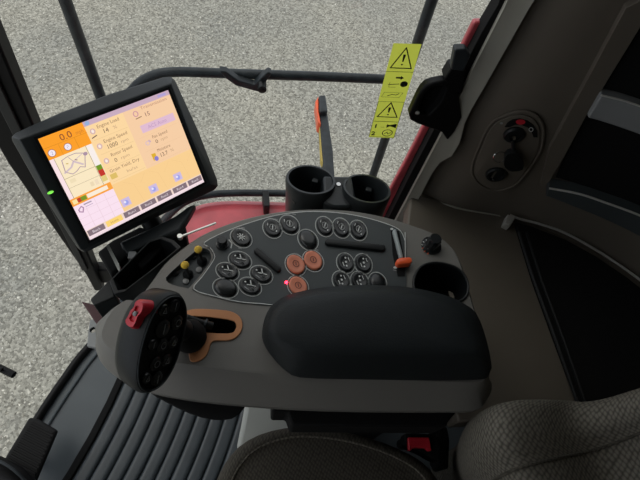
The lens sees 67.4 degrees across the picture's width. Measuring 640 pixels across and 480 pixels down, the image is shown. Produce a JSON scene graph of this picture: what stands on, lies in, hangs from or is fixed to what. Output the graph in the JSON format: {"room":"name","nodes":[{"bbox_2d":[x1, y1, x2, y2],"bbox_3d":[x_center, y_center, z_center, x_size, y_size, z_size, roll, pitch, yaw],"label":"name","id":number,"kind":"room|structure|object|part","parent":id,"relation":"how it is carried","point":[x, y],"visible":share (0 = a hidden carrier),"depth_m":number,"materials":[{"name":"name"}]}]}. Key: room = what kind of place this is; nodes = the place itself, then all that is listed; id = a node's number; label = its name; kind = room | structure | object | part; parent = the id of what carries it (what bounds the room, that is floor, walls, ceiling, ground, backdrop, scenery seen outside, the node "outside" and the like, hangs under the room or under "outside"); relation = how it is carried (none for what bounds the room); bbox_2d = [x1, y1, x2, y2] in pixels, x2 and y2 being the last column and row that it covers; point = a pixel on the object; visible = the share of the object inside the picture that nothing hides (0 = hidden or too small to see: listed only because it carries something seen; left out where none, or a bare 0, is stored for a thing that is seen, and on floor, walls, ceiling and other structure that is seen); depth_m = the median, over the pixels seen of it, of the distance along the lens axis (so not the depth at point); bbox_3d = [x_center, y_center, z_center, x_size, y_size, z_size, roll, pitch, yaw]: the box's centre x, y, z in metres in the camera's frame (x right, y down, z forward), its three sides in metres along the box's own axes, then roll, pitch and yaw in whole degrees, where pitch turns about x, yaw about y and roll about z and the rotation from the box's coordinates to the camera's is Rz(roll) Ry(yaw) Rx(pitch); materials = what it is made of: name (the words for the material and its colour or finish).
{"room":"control cabin","nodes":[
{"label":"control cabin","id":0,"kind":"room"},
{"bbox_2d":[38,299,464,479],"bbox_3d":[0.054,0.644,1.256,1.720,0.060,1.140,0,60,-8],"label":"floor","id":1,"kind":"structure","parent":0,"point":[74,421],"depth_m":1.24,"materials":[{"name":"grey plastic"}]},
{"bbox_2d":[0,456,35,479],"bbox_3d":[-0.665,0.543,1.057,0.206,0.180,0.076,38,61,14],"label":"steering wheel","id":2,"kind":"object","parent":1,"relation":"on","point":[9,470],"depth_m":1.01,"materials":[{"name":"black plastic"}]},
{"bbox_2d":[6,418,57,479],"bbox_3d":[-0.672,0.509,1.132,0.086,0.104,0.148,12,59,-2],"label":"foot pedal","id":3,"kind":"object","parent":1,"relation":"on","point":[30,450],"visible":0.78,"depth_m":1.10,"materials":[{"name":"black plastic"}]},
{"bbox_2d":[33,344,91,420],"bbox_3d":[-0.705,0.455,1.212,0.040,0.021,0.478,20,59,4],"label":"trim","id":4,"kind":"structure","parent":1,"relation":"on","point":[41,412],"depth_m":1.25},
{"bbox_3d":[-0.578,-0.008,0.528,0.158,1.640,0.335,0,60,-8],"label":"window","id":5,"kind":"structure","parent":4,"relation":"on","visible":0},
{"bbox_2d":[0,364,16,377],"bbox_3d":[-0.730,0.258,1.029,0.160,0.032,0.023,18,59,2],"label":"wiper","id":6,"kind":"object","parent":5,"relation":"attached to","point":[4,370],"visible":1,"depth_m":1.03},
{"bbox_2d":[47,352,96,425],"bbox_3d":[-0.677,0.467,1.213,0.026,0.008,0.476,20,59,4],"label":"trim","id":7,"kind":"structure","parent":1,"relation":"on","point":[95,355],"depth_m":1.26,"materials":[{"name":"grey plastic"}]},
{"bbox_2d":[62,378,122,479],"bbox_3d":[-0.603,0.527,1.184,0.048,0.012,0.602,21,59,4],"label":"trim","id":8,"kind":"structure","parent":1,"relation":"on","point":[78,460],"depth_m":1.21,"materials":[{"name":"black"}]},
{"bbox_2d":[73,383,243,479],"bbox_3d":[-0.402,0.581,1.182,0.423,0.014,0.646,20,59,4],"label":"floor mat","id":9,"kind":"object","parent":1,"relation":"on","point":[143,436],"visible":0.49,"depth_m":1.21,"materials":[{"name":"rubber"}]},
{"bbox_2d":[95,210,491,438],"bbox_3d":[-0.074,0.257,0.974,0.566,0.769,0.334,0,60,-8],"label":"console","id":10,"kind":"object","parent":1,"relation":"on","point":[325,321],"visible":0.98,"depth_m":0.66,"materials":[{"name":"grey plastic"}]},
{"bbox_2d":[87,320,96,348],"bbox_3d":[-0.402,0.167,0.855,0.020,0.010,0.055,0,60,-8],"label":"mounting plate","id":11,"kind":"object","parent":10,"relation":"attached to","point":[91,342],"visible":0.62,"depth_m":0.85,"materials":[{"name":"grey metal"}]},
{"bbox_2d":[91,236,180,317],"bbox_3d":[-0.281,0.059,0.738,0.051,0.080,0.144,38,62,14],"label":"tray","id":12,"kind":"object","parent":10,"relation":"attached to","point":[136,276],"visible":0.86,"depth_m":0.72,"materials":[{"name":"black plastic"}]},
{"bbox_2d":[82,302,101,323],"bbox_3d":[-0.350,0.114,0.759,0.056,0.020,0.028,42,63,16],"label":"flap","id":13,"kind":"object","parent":12,"relation":"attached to","point":[91,309],"visible":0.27,"depth_m":0.75,"materials":[{"name":"plastic"}]},
{"bbox_2d":[12,77,217,277],"bbox_3d":[-0.280,-0.082,0.745,0.250,0.261,0.180,-38,71,-26],"label":"monitor","id":14,"kind":"object","parent":12,"relation":"attached to","point":[109,166],"visible":0.98,"depth_m":0.69,"materials":[{"name":"black plastic"}]},
{"bbox_3d":[-0.246,-0.012,0.755,0.131,0.018,0.032,-33,69,-24],"label":"mounting arm","id":15,"kind":"part","parent":14,"relation":"part of"},
{"bbox_2d":[115,288,213,392],"bbox_3d":[-0.195,0.112,0.577,0.077,0.135,0.129,32,60,10],"label":"joystick","id":16,"kind":"object","parent":10,"relation":"on","point":[156,326],"visible":1,"depth_m":0.55,"materials":[{"name":"plastic"}]},
{"bbox_2d":[125,299,157,328],"bbox_3d":[-0.197,0.083,0.538,0.021,0.041,0.042,31,60,10],"label":"rocker switch","id":17,"kind":"object","parent":16,"relation":"attached to","point":[141,313],"depth_m":0.53,"materials":[{"name":"red plastic"}]},
{"bbox_3d":[-0.191,0.041,0.682,0.012,0.025,0.016,0,60,-8],"label":"knob","id":18,"kind":"part","parent":10,"relation":"part of","materials":[{"name":"yellow plastic"}]},
{"bbox_3d":[-0.193,0.048,0.698,0.015,0.017,0.015,0,60,-8],"label":"toggle lever","id":19,"kind":"part","parent":10,"relation":"part of","materials":[{"name":"black plastic"}]},
{"bbox_2d":[177,222,215,239],"bbox_3d":[-0.194,-0.016,0.754,0.064,0.008,0.008,-25,66,-21],"label":"metal rod","id":20,"kind":"object","parent":10,"relation":"attached to","point":[179,236],"visible":1,"depth_m":0.75,"materials":[{"name":"silver metal"}]},
{"bbox_3d":[-0.176,0.019,0.697,0.012,0.025,0.016,0,60,-8],"label":"knob","id":21,"kind":"part","parent":10,"relation":"part of","materials":[{"name":"yellow plastic"}]},
{"bbox_3d":[-0.175,0.029,0.711,0.015,0.017,0.015,0,60,-8],"label":"toggle lever","id":22,"kind":"part","parent":10,"relation":"part of","materials":[{"name":"black plastic"}]},
{"bbox_3d":[-0.146,0.128,0.651,0.081,0.003,0.074,0,60,-8],"label":"gate plate","id":23,"kind":"part","parent":10,"relation":"part of","materials":[{"name":"orange plastic"}]},
{"bbox_3d":[-0.146,0.003,0.715,0.019,0.016,0.019,0,60,-8],"label":"rotary knob","id":24,"kind":"part","parent":10,"relation":"part of","materials":[{"name":"black plastic"}]},
{"bbox_3d":[-0.021,0.028,0.730,0.313,0.003,0.183,7,59,-4],"label":"control panel","id":25,"kind":"part","parent":10,"relation":"part of","materials":[{"name":"grey plastic"}]},
{"bbox_2d":[285,165,390,216],"bbox_3d":[0.014,-0.019,0.953,0.175,0.308,0.160,43,63,16],"label":"cup holder","id":26,"kind":"object","parent":10,"relation":"attached to","point":[308,187],"visible":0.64,"depth_m":0.84,"materials":[{"name":"black plastic"}]},
{"bbox_3d":[0.180,0.004,0.761,0.032,0.024,0.032,0,60,-8],"label":"rotary knob","id":27,"kind":"part","parent":10,"relation":"part of","materials":[{"name":"black plastic"}]},
{"bbox_2d":[217,388,639,479],"bbox_3d":[0.142,0.531,0.735,0.701,0.924,0.639,0,60,-8],"label":"seat","id":28,"kind":"object","parent":1,"relation":"on","point":[530,439],"visible":0.98,"depth_m":0.64,"materials":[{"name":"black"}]},
{"bbox_2d":[217,428,436,479],"bbox_3d":[0.018,0.577,0.717,0.450,0.118,0.560,0,60,-8],"label":"cushion","id":29,"kind":"object","parent":28,"relation":"on","point":[281,454],"depth_m":0.78,"materials":[{"name":"grey fabric"}]},
{"bbox_2d":[396,433,440,462],"bbox_3d":[0.168,0.402,0.937,0.068,0.238,0.067,14,59,0],"label":"seat belt buckle","id":30,"kind":"object","parent":28,"relation":"attached to","point":[426,446],"visible":1,"depth_m":0.83,"materials":[{"name":"black"}]},
{"bbox_2d":[429,427,448,471],"bbox_3d":[0.226,0.394,0.914,0.028,0.060,0.082,0,60,-8],"label":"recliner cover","id":31,"kind":"object","parent":28,"relation":"attached to","point":[442,434],"visible":0.66,"depth_m":0.89,"materials":[{"name":"black plastic"}]},
{"bbox_3d":[0.351,0.496,0.683,0.302,0.746,0.458,0,60,-8],"label":"backrest","id":32,"kind":"part","parent":28,"relation":"part of","materials":[{"name":"grey fabric"}]},
{"bbox_2d":[421,0,639,277],"bbox_3d":[0.591,-0.173,0.813,0.678,1.660,0.116,27,59,8],"label":"wall","id":33,"kind":"structure","parent":0,"point":[551,52],"depth_m":0.84,"materials":[{"name":"grey plastic"}]},
{"bbox_2d":[0,19,111,289],"bbox_3d":[-0.168,-0.290,0.769,0.798,1.660,0.045,0,60,-8],"label":"trim","id":34,"kind":"structure","parent":33,"relation":"attached to","point":[12,80],"depth_m":0.85,"materials":[{"name":"black plastic"}]},
{"bbox_2d":[186,201,284,243],"bbox_3d":[-0.093,0.002,1.310,0.722,0.100,0.209,0,60,-8],"label":"red fender","id":35,"kind":"object","parent":33,"relation":"attached to","point":[223,213],"visible":0.18,"depth_m":1.27,"materials":[{"name":"paint"}]},
{"bbox_2d":[161,189,285,221],"bbox_3d":[-0.083,-0.102,1.279,0.730,0.019,0.124,-8,61,-13],"label":"hose","id":36,"kind":"object","parent":35,"relation":"on","point":[168,215],"visible":0.39,"depth_m":1.26,"materials":[{"name":"black rubber"}]},
{"bbox_2d":[262,190,269,213],"bbox_3d":[-0.145,-0.100,1.280,0.020,0.042,0.052,0,60,-8],"label":"clip","id":37,"kind":"object","parent":35,"relation":"attached to","point":[265,193],"visible":0.94,"depth_m":1.26,"materials":[{"name":"black plastic"}]},
{"bbox_2d":[383,0,504,219],"bbox_3d":[0.189,-0.173,0.996,0.102,0.773,0.065,0,60,-8],"label":"window frame","id":38,"kind":"structure","parent":33,"relation":"in","point":[435,104],"depth_m":0.85,"materials":[{"name":"black metal"}]},
{"bbox_3d":[0.225,-0.275,0.804,0.042,0.054,0.026,0,60,-8],"label":"arm","id":39,"kind":"part","parent":38,"relation":"part of"},
{"bbox_2d":[420,194,499,215],"bbox_3d":[0.318,-0.055,1.137,0.217,0.089,0.018,16,59,1],"label":"trim","id":40,"kind":"structure","parent":33,"relation":"attached to","point":[423,195],"depth_m":1.10,"materials":[{"name":"grey plastic"}]},
{"bbox_2d":[394,0,533,221],"bbox_3d":[0.237,-0.168,0.990,0.060,0.776,0.026,13,59,-1],"label":"trim","id":41,"kind":"structure","parent":33,"relation":"attached to","point":[512,13],"depth_m":0.80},
{"bbox_2d":[471,110,544,191],"bbox_3d":[0.361,-0.158,0.927,0.124,0.224,0.035,13,59,-1],"label":"switch panel","id":42,"kind":"object","parent":33,"relation":"attached to","point":[512,142],"visible":1,"depth_m":0.91,"materials":[{"name":"black plastic"}]},
{"bbox_2d":[485,167,505,181],"bbox_3d":[0.357,-0.132,0.974,0.040,0.040,0.008,11,59,-2],"label":"power socket","id":43,"kind":"object","parent":42,"relation":"attached to","point":[492,174],"depth_m":0.98,"materials":[{"name":"black plastic"}]},
{"bbox_2d":[503,127,524,142],"bbox_3d":[0.356,-0.191,0.879,0.038,0.038,0.009,11,59,-2],"label":"switch","id":44,"kind":"object","parent":42,"relation":"attached to","point":[510,134],"depth_m":0.88,"materials":[{"name":"black plastic"}]},
{"bbox_2d":[403,196,639,427],"bbox_3d":[0.543,0.124,1.051,0.714,0.060,0.499,0,60,-8],"label":"trim","id":45,"kind":"structure","parent":33,"relation":"attached to","point":[526,364],"depth_m":0.99,"materials":[{"name":"grey plastic"}]},
{"bbox_2d":[501,214,639,401],"bbox_3d":[0.619,0.149,1.001,0.390,0.020,0.474,0,60,-8],"label":"compartment","id":46,"kind":"object","parent":45,"relation":"on","point":[590,309],"visible":0.93,"depth_m":0.99,"materials":[{"name":"black plastic"}]},
{"bbox_2d":[540,0,639,185],"bbox_3d":[0.442,-0.223,0.816,0.093,0.398,0.014,11,59,-2],"label":"trim","id":47,"kind":"structure","parent":33,"relation":"attached to","point":[626,25],"depth_m":0.76,"materials":[{"name":"grey plastic"}]},
{"bbox_2d":[546,178,639,235],"bbox_3d":[0.587,-0.058,0.951,0.282,0.056,0.045,26,59,7],"label":"shelf","id":48,"kind":"object","parent":33,"relation":"attached to","point":[624,213],"visible":1,"depth_m":0.95,"materials":[{"name":"black plastic"}]},
{"bbox_2d":[556,28,639,204],"bbox_3d":[0.581,-0.182,0.796,0.303,0.370,0.022,23,59,6],"label":"window","id":49,"kind":"structure","parent":33,"relation":"attached to","point":[602,156],"depth_m":0.88,"materials":[{"name":"black glass"}]},
{"bbox_2d":[588,89,639,133],"bbox_3d":[0.531,-0.202,0.793,0.172,0.054,0.026,18,59,3],"label":"shelf","id":50,"kind":"object","parent":33,"relation":"attached to","point":[615,108],"visible":1,"depth_m":0.79,"materials":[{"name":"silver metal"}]},
{"label":"window","id":51,"kind":"structure","parent":33,"relation":"in","visible":0},
{"bbox_2d":[369,43,420,137],"bbox_3d":[0.134,-0.261,0.867,0.060,0.220,0.001,0,60,-8],"label":"decal","id":52,"kind":"object","parent":51,"relation":"attached to","point":[403,57],"visible":1,"depth_m":0.85},
{"label":"outside","id":53,"kind":"structure","parent":0,"visible":0},
{"bbox_2d":[314,95,333,175],"bbox_3d":[0.015,-0.356,1.709,0.048,0.070,0.380,0,60,-8],"label":"marker arm","id":54,"kind":"object","parent":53,"point":[320,109],"visible":0.85,"depth_m":1.71,"materials":[{"name":"black metal"}]},
{"bbox_3d":[0.021,-0.326,1.703,0.039,0.050,0.321,0,60,-8],"label":"arm","id":55,"kind":"part","parent":54,"relation":"part of","materials":[{"name":"black metal"}]},
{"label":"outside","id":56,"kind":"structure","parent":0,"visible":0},
{"bbox_2d":[58,0,437,176],"bbox_3d":[-0.181,-0.327,1.308,0.832,1.525,0.086,0,60,-8],"label":"railing","id":57,"kind":"object","parent":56,"point":[243,78],"visible":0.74,"depth_m":1.17,"materials":[{"name":"black metal"}]},
{"bbox_3d":[-0.573,-0.337,1.292,0.052,1.461,0.027,0,60,-8],"label":"post","id":58,"kind":"part","parent":57,"relation":"part of","materials":[{"name":"black metal"}]},
{"bbox_3d":[-0.199,-0.338,1.305,0.792,0.320,0.024,0,60,-8],"label":"rail","id":59,"kind":"part","parent":57,"relation":"part of","materials":[{"name":"black metal"}]},
{"bbox_3d":[0.217,-0.393,1.311,0.044,1.362,0.027,0,60,-8],"label":"post","id":60,"kind":"part","parent":57,"relation":"part of","materials":[{"name":"black metal"}]},
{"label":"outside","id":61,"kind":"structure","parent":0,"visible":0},
{"bbox_2d":[0,0,490,457],"bbox_3d":[0.339,-0.884,4.516,30.000,0.001,26.000,0,60,-8],"label":"ground","id":62,"kind":"structure","parent":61,"point":[74,329],"depth_m":4.63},
{"bbox_2d":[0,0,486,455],"bbox_3d":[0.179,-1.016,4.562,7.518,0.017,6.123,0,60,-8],"label":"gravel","id":63,"kind":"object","parent":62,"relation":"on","point":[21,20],"visible":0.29,"depth_m":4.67,"materials":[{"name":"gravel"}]}
]}

